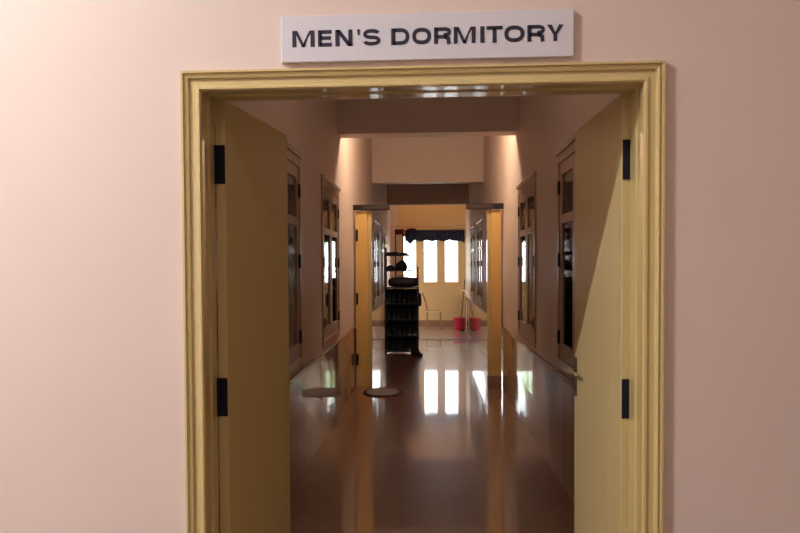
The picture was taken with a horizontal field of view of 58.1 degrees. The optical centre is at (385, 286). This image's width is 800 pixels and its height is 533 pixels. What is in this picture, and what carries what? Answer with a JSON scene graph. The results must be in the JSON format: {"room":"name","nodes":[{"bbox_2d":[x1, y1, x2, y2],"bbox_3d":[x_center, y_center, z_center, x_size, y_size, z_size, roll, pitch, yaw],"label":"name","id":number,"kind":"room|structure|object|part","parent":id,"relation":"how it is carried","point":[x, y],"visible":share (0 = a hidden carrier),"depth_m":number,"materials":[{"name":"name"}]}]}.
{"room":"hallway","nodes":[
{"label":"hallway","id":0,"kind":"room"},
{"bbox_2d":[229,100,390,494],"bbox_3d":[-0.377,-0.676,10.676,0.146,3.900,15.900,0,2,3],"label":"wall","id":1,"kind":"structure","parent":0,"point":[320,388],"depth_m":6.45,"materials":[{"name":"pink paint"}]},
{"bbox_2d":[287,142,302,374],"bbox_3d":[-0.713,-0.178,4.798,0.130,1.575,1.260,0,2,3],"label":"window","id":2,"kind":"structure","parent":1,"relation":"in","point":[294,158],"depth_m":5.21,"materials":[{"name":"brown wood"}]},
{"bbox_3d":[-0.667,-0.178,5.068,0.004,1.210,0.389,0,2,3],"label":"pane","id":3,"kind":"part","parent":2,"relation":"part of","materials":[{"name":"clear glass"}]},
{"bbox_3d":[-0.667,-0.948,4.773,0.030,0.035,1.260,0,2,3],"label":"head moulding","id":4,"kind":"part","parent":2,"relation":"part of","materials":[{"name":"beige wood"}]},
{"bbox_2d":[321,174,340,347],"bbox_3d":[-0.575,-0.243,7.112,0.130,1.575,1.260,0,2,3],"label":"window","id":5,"kind":"structure","parent":1,"relation":"in","point":[330,258],"depth_m":7.05,"materials":[{"name":"brown wood"}]},
{"bbox_3d":[-0.562,-0.228,6.839,0.004,1.210,0.389,0,2,3],"label":"pane","id":6,"kind":"part","parent":5,"relation":"part of","materials":[{"name":"clear glass"}]},
{"bbox_3d":[-0.571,-0.218,6.840,0.041,1.404,0.539,0,2,3],"label":"sash","id":7,"kind":"part","parent":5,"relation":"part of","materials":[{"name":"brown wood"}]},
{"bbox_3d":[-0.529,-1.013,7.088,0.030,0.035,1.260,0,2,3],"label":"head moulding","id":8,"kind":"part","parent":5,"relation":"part of","materials":[{"name":"beige wood"}]},
{"bbox_3d":[-0.530,-0.243,7.383,0.004,1.210,0.389,0,2,3],"label":"pane","id":9,"kind":"part","parent":5,"relation":"part of","materials":[{"name":"clear glass"}]},
{"bbox_3d":[-0.539,-0.233,7.384,0.041,1.404,0.539,0,2,3],"label":"sash","id":10,"kind":"part","parent":5,"relation":"part of","materials":[{"name":"brown wood"}]},
{"bbox_2d":[353,204,389,209],"bbox_3d":[-0.180,-1.012,9.241,0.470,0.072,0.027,0,2,3],"label":"board","id":11,"kind":"object","parent":1,"relation":"attached to","point":[380,206],"visible":1,"depth_m":9.23,"materials":[{"name":"paint"}]},
{"bbox_3d":[-0.126,-1.012,9.226,0.320,0.044,0.004,0,2,3],"label":"panel","id":12,"kind":"part","parent":11,"relation":"part of","materials":[{"name":"brown wood"}]},
{"bbox_2d":[374,219,379,307],"bbox_3d":[-0.204,-0.420,13.379,0.130,1.575,1.240,0,2,3],"label":"window","id":13,"kind":"structure","parent":1,"relation":"in","point":[376,223],"depth_m":13.35,"materials":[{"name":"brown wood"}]},
{"bbox_3d":[-0.191,-0.405,13.111,0.004,1.210,0.379,0,2,3],"label":"pane","id":14,"kind":"part","parent":13,"relation":"part of","materials":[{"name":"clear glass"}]},
{"bbox_3d":[-0.199,-0.395,13.111,0.041,1.404,0.529,0,2,3],"label":"sash","id":15,"kind":"part","parent":13,"relation":"part of","materials":[{"name":"brown wood"}]},
{"bbox_3d":[-0.167,-0.410,13.645,0.041,1.404,0.529,0,2,3],"label":"sash","id":16,"kind":"part","parent":13,"relation":"part of","materials":[{"name":"brown wood"}]},
{"bbox_3d":[-0.159,-0.420,13.644,0.004,1.210,0.379,0,2,3],"label":"pane","id":17,"kind":"part","parent":13,"relation":"part of","materials":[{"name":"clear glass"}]},
{"bbox_2d":[381,226,385,301],"bbox_3d":[-0.080,-0.479,15.475,0.130,1.575,1.240,0,2,3],"label":"window","id":18,"kind":"structure","parent":1,"relation":"in","point":[383,240],"depth_m":15.30,"materials":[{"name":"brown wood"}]},
{"bbox_3d":[-0.066,-0.464,15.206,0.004,1.210,0.379,0,2,3],"label":"pane","id":19,"kind":"part","parent":18,"relation":"part of","materials":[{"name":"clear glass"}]},
{"bbox_3d":[-0.075,-0.454,15.207,0.041,1.404,0.529,0,2,3],"label":"sash","id":20,"kind":"part","parent":18,"relation":"part of","materials":[{"name":"brown wood"}]},
{"bbox_3d":[-0.043,-0.469,15.741,0.041,1.404,0.529,0,2,3],"label":"sash","id":21,"kind":"part","parent":18,"relation":"part of","materials":[{"name":"brown wood"}]},
{"bbox_2d":[0,0,799,532],"bbox_3d":[0.150,-0.803,2.574,8.000,4.600,0.200,0,2,3],"label":"wall","id":22,"kind":"structure","parent":0,"point":[92,400],"depth_m":2.53,"materials":[{"name":"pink paint"}]},
{"bbox_2d":[214,101,290,532],"bbox_3d":[-0.551,0.387,3.071,0.049,2.185,0.750,0,2,11],"label":"door","id":23,"kind":"structure","parent":22,"relation":"in","point":[250,155],"depth_m":2.97,"materials":[{"name":"yellow wood"}]},
{"bbox_2d":[180,60,665,532],"bbox_3d":[0.124,0.369,2.598,1.658,2.255,0.220,0,2,3],"label":"door frame","id":24,"kind":"structure","parent":22,"relation":"attached to","point":[645,81],"depth_m":2.51,"materials":[{"name":"yellow wood"}]},
{"bbox_2d":[281,9,573,63],"bbox_3d":[0.138,-0.854,2.463,0.996,0.158,0.019,0,2,3],"label":"sign","id":25,"kind":"object","parent":22,"relation":"attached to","point":[516,34],"visible":1,"depth_m":2.45,"materials":[{"name":"white plastic"}]},
{"bbox_2d":[568,93,629,532],"bbox_3d":[0.879,0.381,2.999,0.089,2.185,0.750,0,2,2],"label":"door","id":26,"kind":"structure","parent":22,"relation":"in","point":[600,371],"depth_m":2.87,"materials":[{"name":"yellow wood"}]},
{"bbox_3d":[0.861,0.392,3.273,0.036,0.020,0.155,0,2,2],"label":"lever","id":27,"kind":"part","parent":26,"relation":"part of","materials":[{"name":"gold metal"}]},
{"bbox_3d":[0.883,0.417,3.342,0.006,0.180,0.043,0,2,2],"label":"handle plate","id":28,"kind":"part","parent":26,"relation":"part of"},
{"bbox_2d":[390,205,464,325],"bbox_3d":[1.101,-0.905,18.589,8.000,3.900,0.320,0,2,3],"label":"wall","id":29,"kind":"structure","parent":0,"point":[447,298],"depth_m":18.54,"materials":[{"name":"beige paint"}]},
{"bbox_2d":[402,236,416,277],"bbox_3d":[0.623,-0.683,18.609,0.427,1.260,0.130,0,2,3],"label":"window","id":30,"kind":"structure","parent":29,"relation":"in","point":[404,236],"depth_m":18.60,"materials":[{"name":"glass"}]},
{"bbox_2d":[422,240,438,283],"bbox_3d":[1.164,-0.685,18.577,0.427,1.260,0.130,0,2,3],"label":"window","id":31,"kind":"structure","parent":29,"relation":"in","point":[437,240],"depth_m":18.58,"materials":[{"name":"glass"}]},
{"bbox_2d":[404,230,464,243],"bbox_3d":[1.265,-1.261,18.464,1.545,0.364,0.130,0,2,3],"label":"window valance","id":32,"kind":"object","parent":29,"relation":"attached to","point":[410,235],"visible":1,"depth_m":18.41,"materials":[{"name":"blue fabric"}]},
{"bbox_3d":[1.262,-1.430,18.425,1.545,0.021,0.022,0,2,3],"label":"rod","id":33,"kind":"part","parent":32,"relation":"part of","materials":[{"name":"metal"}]},
{"bbox_3d":[1.108,0.954,18.594,1.920,0.158,0.014,0,2,3],"label":"skirting","id":34,"kind":"part","parent":29,"relation":"part of","materials":[{"name":"tile"}]},
{"bbox_2d":[443,241,459,283],"bbox_3d":[1.704,-0.687,18.545,0.427,1.260,0.130,0,2,3],"label":"window","id":35,"kind":"structure","parent":29,"relation":"in","point":[458,282],"depth_m":18.55,"materials":[{"name":"glass"}]},
{"bbox_2d":[290,326,573,532],"bbox_3d":[0.639,1.338,10.673,8.000,0.162,16.300,0,2,3],"label":"floor","id":36,"kind":"structure","parent":0,"point":[451,452],"depth_m":5.77,"materials":[{"name":"brown tile"}]},
{"bbox_2d":[355,211,372,386],"bbox_3d":[-0.277,0.170,9.351,0.205,2.280,0.100,0,2,3],"label":"door","id":37,"kind":"structure","parent":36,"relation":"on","point":[363,219],"depth_m":9.32,"materials":[{"name":"wood"}]},
{"bbox_2d":[363,388,402,396],"bbox_3d":[-0.030,1.313,8.938,0.490,0.016,0.620,0,2,3],"label":"mat","id":38,"kind":"object","parent":36,"relation":"on","point":[374,392],"visible":1,"depth_m":8.87,"materials":[{"name":"brown fabric"}]},
{"bbox_2d":[384,230,418,355],"bbox_3d":[0.294,0.104,12.797,0.594,2.215,0.372,0,2,3],"label":"storage rack","id":39,"kind":"object","parent":36,"relation":"on","point":[391,289],"depth_m":12.93,"materials":[{"name":"metal"}]},
{"bbox_2d":[386,291,390,302],"bbox_3d":[0.062,0.188,12.779,0.086,0.209,0.280,0,2,6],"label":"boot","id":40,"kind":"object","parent":39,"relation":"on","point":[388,299],"visible":0.99,"depth_m":12.73,"materials":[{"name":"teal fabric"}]},
{"bbox_3d":[0.089,-0.330,12.735,0.160,0.088,0.215,0,2,3],"label":"cap","id":41,"kind":"part","parent":39,"relation":"part of","materials":[{"name":"black fabric"}]},
{"bbox_2d":[386,252,398,254],"bbox_3d":[0.130,-0.583,12.763,0.220,0.052,0.260,0,2,3],"label":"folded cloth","id":42,"kind":"object","parent":39,"relation":"on","point":[388,253],"visible":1,"depth_m":12.64,"materials":[{"name":"black fabric"}]},
{"bbox_2d":[386,349,410,351],"bbox_3d":[0.300,1.142,12.822,0.570,0.022,0.360,0,2,3],"label":"shelf","id":43,"kind":"object","parent":39,"relation":"attached to","point":[386,349],"depth_m":12.65,"materials":[{"name":"wood"}]},
{"bbox_2d":[395,229,402,234],"bbox_3d":[0.248,-0.972,12.937,0.156,0.109,0.085,0,2,3],"label":"cloth","id":44,"kind":"object","parent":39,"relation":"hanging from","point":[397,231],"visible":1,"depth_m":12.90,"materials":[{"name":"red fabric"}]},
{"bbox_2d":[397,322,401,334],"bbox_3d":[0.250,0.748,12.784,0.086,0.209,0.280,0,2,4],"label":"boot","id":45,"kind":"object","parent":39,"relation":"on","point":[399,326],"visible":1,"depth_m":12.75,"materials":[{"name":"black leather"}]},
{"bbox_2d":[397,306,401,318],"bbox_3d":[0.248,0.468,12.776,0.086,0.209,0.280,0,2,6],"label":"boot","id":46,"kind":"object","parent":39,"relation":"on","point":[399,310],"visible":1,"depth_m":12.74,"materials":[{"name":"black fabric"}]},
{"bbox_2d":[397,291,401,302],"bbox_3d":[0.247,0.188,12.768,0.086,0.209,0.280,0,2,3],"label":"boot","id":47,"kind":"object","parent":39,"relation":"on","point":[399,296],"visible":1,"depth_m":12.72,"materials":[{"name":"black leather"}]},
{"bbox_2d":[395,260,406,269],"bbox_3d":[0.275,-0.373,12.742,0.230,0.172,0.278,0,2,3],"label":"backpack","id":48,"kind":"object","parent":39,"relation":"on","point":[401,265],"visible":0.96,"depth_m":12.66,"materials":[{"name":"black fabric"}]},
{"bbox_2d":[386,287,416,288],"bbox_3d":[0.294,0.022,12.791,0.570,0.022,0.360,0,2,3],"label":"shelf","id":49,"kind":"object","parent":39,"relation":"attached to","point":[386,287],"depth_m":12.61,"materials":[{"name":"wood"}]},
{"bbox_2d":[386,302,416,304],"bbox_3d":[0.295,0.302,12.799,0.570,0.022,0.360,0,2,3],"label":"shelf","id":50,"kind":"object","parent":39,"relation":"attached to","point":[391,303],"depth_m":12.63,"materials":[{"name":"wood"}]},
{"bbox_2d":[386,318,416,319],"bbox_3d":[0.297,0.582,12.806,0.570,0.022,0.360,0,2,3],"label":"shelf","id":51,"kind":"object","parent":39,"relation":"attached to","point":[391,318],"depth_m":12.63,"materials":[{"name":"wood"}]},
{"bbox_2d":[386,333,416,335],"bbox_3d":[0.298,0.862,12.814,0.570,0.022,0.360,0,2,3],"label":"shelf","id":52,"kind":"object","parent":39,"relation":"attached to","point":[391,333],"depth_m":12.64,"materials":[{"name":"wood"}]},
{"bbox_3d":[0.308,0.616,12.994,0.568,1.140,0.007,0,2,3],"label":"panel","id":53,"kind":"part","parent":39,"relation":"part of","materials":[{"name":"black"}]},
{"bbox_2d":[388,275,418,286],"bbox_3d":[0.322,-0.094,12.766,0.550,0.211,0.320,0,2,3],"label":"duffel bag","id":54,"kind":"object","parent":39,"relation":"on","point":[398,281],"visible":0.98,"depth_m":12.62,"materials":[{"name":"black fabric"}]},
{"bbox_2d":[402,322,406,334],"bbox_3d":[0.342,0.747,12.778,0.086,0.209,0.280,0,2,6],"label":"boot","id":55,"kind":"object","parent":39,"relation":"on","point":[404,328],"visible":1,"depth_m":12.73,"materials":[{"name":"black leather"}]},
{"bbox_2d":[407,322,411,334],"bbox_3d":[0.435,0.747,12.773,0.086,0.209,0.280,0,2,3],"label":"boot","id":56,"kind":"object","parent":39,"relation":"on","point":[409,331],"visible":1,"depth_m":12.73,"materials":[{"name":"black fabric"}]},
{"bbox_2d":[407,338,411,350],"bbox_3d":[0.436,1.027,12.781,0.086,0.209,0.280,0,2,3],"label":"boot","id":57,"kind":"object","parent":39,"relation":"on","point":[409,339],"visible":0.86,"depth_m":12.74,"materials":[{"name":"black leather"}]},
{"bbox_2d":[413,322,416,334],"bbox_3d":[0.526,0.747,12.767,0.086,0.209,0.280,0,2,3],"label":"boot","id":58,"kind":"object","parent":39,"relation":"on","point":[414,324],"visible":0.94,"depth_m":12.73,"materials":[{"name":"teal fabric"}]},
{"bbox_2d":[418,287,420,305],"bbox_3d":[0.609,0.181,12.726,0.060,0.340,0.200,0,2,3],"label":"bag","id":59,"kind":"object","parent":39,"relation":"hanging from","point":[419,294],"visible":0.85,"depth_m":12.64,"materials":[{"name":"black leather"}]},
{"bbox_2d":[411,344,422,357],"bbox_3d":[0.547,1.115,12.466,0.086,0.209,0.280,-1,2,-37],"label":"boot","id":60,"kind":"object","parent":36,"relation":"on","point":[415,352],"visible":1,"depth_m":12.46,"materials":[{"name":"black leather"}]},
{"bbox_2d":[422,292,441,329],"bbox_3d":[1.149,0.601,17.837,0.492,0.908,0.384,0,2,3],"label":"wooden chair","id":61,"kind":"object","parent":36,"relation":"on","point":[427,310],"visible":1,"depth_m":17.66,"materials":[{"name":"brown wood"}]},
{"bbox_2d":[453,317,465,329],"bbox_3d":[1.809,0.912,17.506,0.338,0.297,0.336,0,2,3],"label":"bucket","id":62,"kind":"object","parent":36,"relation":"on","point":[459,323],"visible":0.97,"depth_m":17.39,"materials":[{"name":"plastic"}]},
{"bbox_2d":[461,279,464,317],"bbox_3d":[1.931,0.432,17.884,0.153,1.200,0.973,0,2,16],"label":"mop","id":63,"kind":"object","parent":62,"relation":"in","point":[464,279],"visible":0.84,"depth_m":17.93,"materials":[{"name":"brown wood"}]},
{"bbox_2d":[487,210,501,387],"bbox_3d":[1.396,0.164,9.253,0.184,2.280,0.098,0,2,3],"label":"post","id":64,"kind":"object","parent":36,"relation":"on","point":[494,378],"visible":1,"depth_m":9.22,"materials":[{"name":"wood"}]},
{"bbox_3d":[1.422,0.164,9.255,0.128,2.280,0.090,0,2,3],"label":"post","id":65,"kind":"part","parent":64,"relation":"part of","materials":[{"name":"wood"}]},
{"bbox_2d":[464,94,620,503],"bbox_3d":[1.633,-0.684,10.557,0.146,3.900,15.900,0,2,3],"label":"wall","id":66,"kind":"structure","parent":0,"point":[541,393],"depth_m":6.37,"materials":[{"name":"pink paint"}]},
{"bbox_2d":[470,225,474,301],"bbox_3d":[1.907,-0.486,15.357,0.130,1.575,1.240,0,2,3],"label":"window","id":67,"kind":"structure","parent":66,"relation":"in","point":[472,228],"depth_m":15.29,"materials":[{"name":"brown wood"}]},
{"bbox_3d":[1.903,-0.476,15.625,0.041,1.404,0.529,0,2,3],"label":"sash","id":68,"kind":"part","parent":67,"relation":"part of","materials":[{"name":"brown wood"}]},
{"bbox_3d":[1.894,-0.486,15.625,0.004,1.210,0.379,0,2,3],"label":"pane","id":69,"kind":"part","parent":67,"relation":"part of","materials":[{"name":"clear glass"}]},
{"bbox_3d":[1.871,-0.461,15.091,0.041,1.404,0.529,0,2,3],"label":"sash","id":70,"kind":"part","parent":67,"relation":"part of","materials":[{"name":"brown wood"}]},
{"bbox_3d":[1.862,-0.471,15.091,0.004,1.210,0.379,0,2,3],"label":"pane","id":71,"kind":"part","parent":67,"relation":"part of","materials":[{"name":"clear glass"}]},
{"bbox_2d":[476,218,482,307],"bbox_3d":[1.783,-0.427,13.261,0.130,1.575,1.240,0,2,3],"label":"window","id":72,"kind":"structure","parent":66,"relation":"in","point":[479,223],"depth_m":13.20,"materials":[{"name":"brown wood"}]},
{"bbox_3d":[1.778,-0.417,13.530,0.041,1.404,0.529,0,2,3],"label":"sash","id":73,"kind":"part","parent":72,"relation":"part of","materials":[{"name":"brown wood"}]},
{"bbox_3d":[1.770,-0.427,13.530,0.004,1.210,0.379,0,2,3],"label":"pane","id":74,"kind":"part","parent":72,"relation":"part of","materials":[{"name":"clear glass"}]},
{"bbox_3d":[1.747,-0.402,12.996,0.041,1.404,0.529,0,2,3],"label":"sash","id":75,"kind":"part","parent":72,"relation":"part of","materials":[{"name":"brown wood"}]},
{"bbox_3d":[1.738,-0.412,12.996,0.004,1.210,0.379,0,2,3],"label":"pane","id":76,"kind":"part","parent":72,"relation":"part of","materials":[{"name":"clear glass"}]},
{"bbox_2d":[466,203,503,208],"bbox_3d":[1.265,-1.018,9.155,0.470,0.072,0.027,0,2,3],"label":"board","id":77,"kind":"object","parent":66,"relation":"attached to","point":[477,205],"visible":1,"depth_m":9.14,"materials":[{"name":"paint"}]},
{"bbox_3d":[1.210,-1.017,9.146,0.320,0.044,0.004,0,2,3],"label":"panel","id":78,"kind":"part","parent":77,"relation":"part of","materials":[{"name":"brown wood"}]},
{"bbox_2d":[516,171,536,348],"bbox_3d":[1.411,-0.250,6.995,0.130,1.575,1.260,0,2,3],"label":"window","id":79,"kind":"structure","parent":66,"relation":"in","point":[526,189],"depth_m":6.93,"materials":[{"name":"brown wood"}]},
{"bbox_3d":[1.407,-0.240,7.268,0.041,1.404,0.539,0,2,3],"label":"sash","id":80,"kind":"part","parent":79,"relation":"part of","materials":[{"name":"brown wood"}]},
{"bbox_3d":[1.399,-0.250,7.268,0.004,1.210,0.389,0,2,3],"label":"pane","id":81,"kind":"part","parent":79,"relation":"part of","materials":[{"name":"clear glass"}]},
{"bbox_3d":[1.357,-1.020,6.976,0.030,0.035,1.260,0,2,3],"label":"head moulding","id":82,"kind":"part","parent":79,"relation":"part of","materials":[{"name":"beige wood"}]},
{"bbox_3d":[1.375,-0.225,6.724,0.041,1.404,0.539,0,2,3],"label":"sash","id":83,"kind":"part","parent":79,"relation":"part of","materials":[{"name":"brown wood"}]},
{"bbox_3d":[1.366,-0.235,6.724,0.004,1.210,0.389,0,2,3],"label":"pane","id":84,"kind":"part","parent":79,"relation":"part of","materials":[{"name":"clear glass"}]},
{"bbox_2d":[555,134,574,377],"bbox_3d":[1.274,-0.185,4.679,0.130,1.575,1.260,0,2,3],"label":"window","id":85,"kind":"structure","parent":66,"relation":"in","point":[565,154],"depth_m":5.05,"materials":[{"name":"brown wood"}]},
{"bbox_3d":[1.220,-0.954,4.661,0.030,0.035,1.260,0,2,3],"label":"head moulding","id":86,"kind":"part","parent":85,"relation":"part of","materials":[{"name":"beige wood"}]},
{"bbox_3d":[1.270,-0.175,4.953,0.041,1.404,0.539,0,2,3],"label":"sash","id":87,"kind":"part","parent":85,"relation":"part of","materials":[{"name":"brown wood"}]},
{"bbox_3d":[1.261,-0.185,4.953,0.004,1.210,0.389,0,2,3],"label":"pane","id":88,"kind":"part","parent":85,"relation":"part of","materials":[{"name":"clear glass"}]},
{"bbox_3d":[0.623,-2.732,10.659,8.000,0.200,16.100,0,2,3],"label":"ceiling","id":89,"kind":"structure","parent":0,"visible":0},
{"bbox_2d":[337,96,518,137],"bbox_3d":[0.453,-2.092,7.756,1.920,0.915,0.250,0,2,3],"label":"ceiling beam","id":90,"kind":"structure","parent":89,"relation":"attached to","point":[499,115],"depth_m":7.64,"materials":[{"name":"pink paint"}]},
{"bbox_2d":[372,136,483,184],"bbox_3d":[0.737,-2.243,12.545,1.920,0.885,0.250,0,2,3],"label":"ceiling beam","id":91,"kind":"structure","parent":89,"relation":"attached to","point":[453,159],"depth_m":12.43,"materials":[{"name":"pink paint"}]},
{"bbox_2d":[387,183,468,205],"bbox_3d":[1.003,-2.369,17.035,1.920,0.885,0.250,0,2,3],"label":"ceiling beam","id":92,"kind":"structure","parent":89,"relation":"attached to","point":[397,194],"depth_m":16.92,"materials":[{"name":"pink paint"}]}
]}

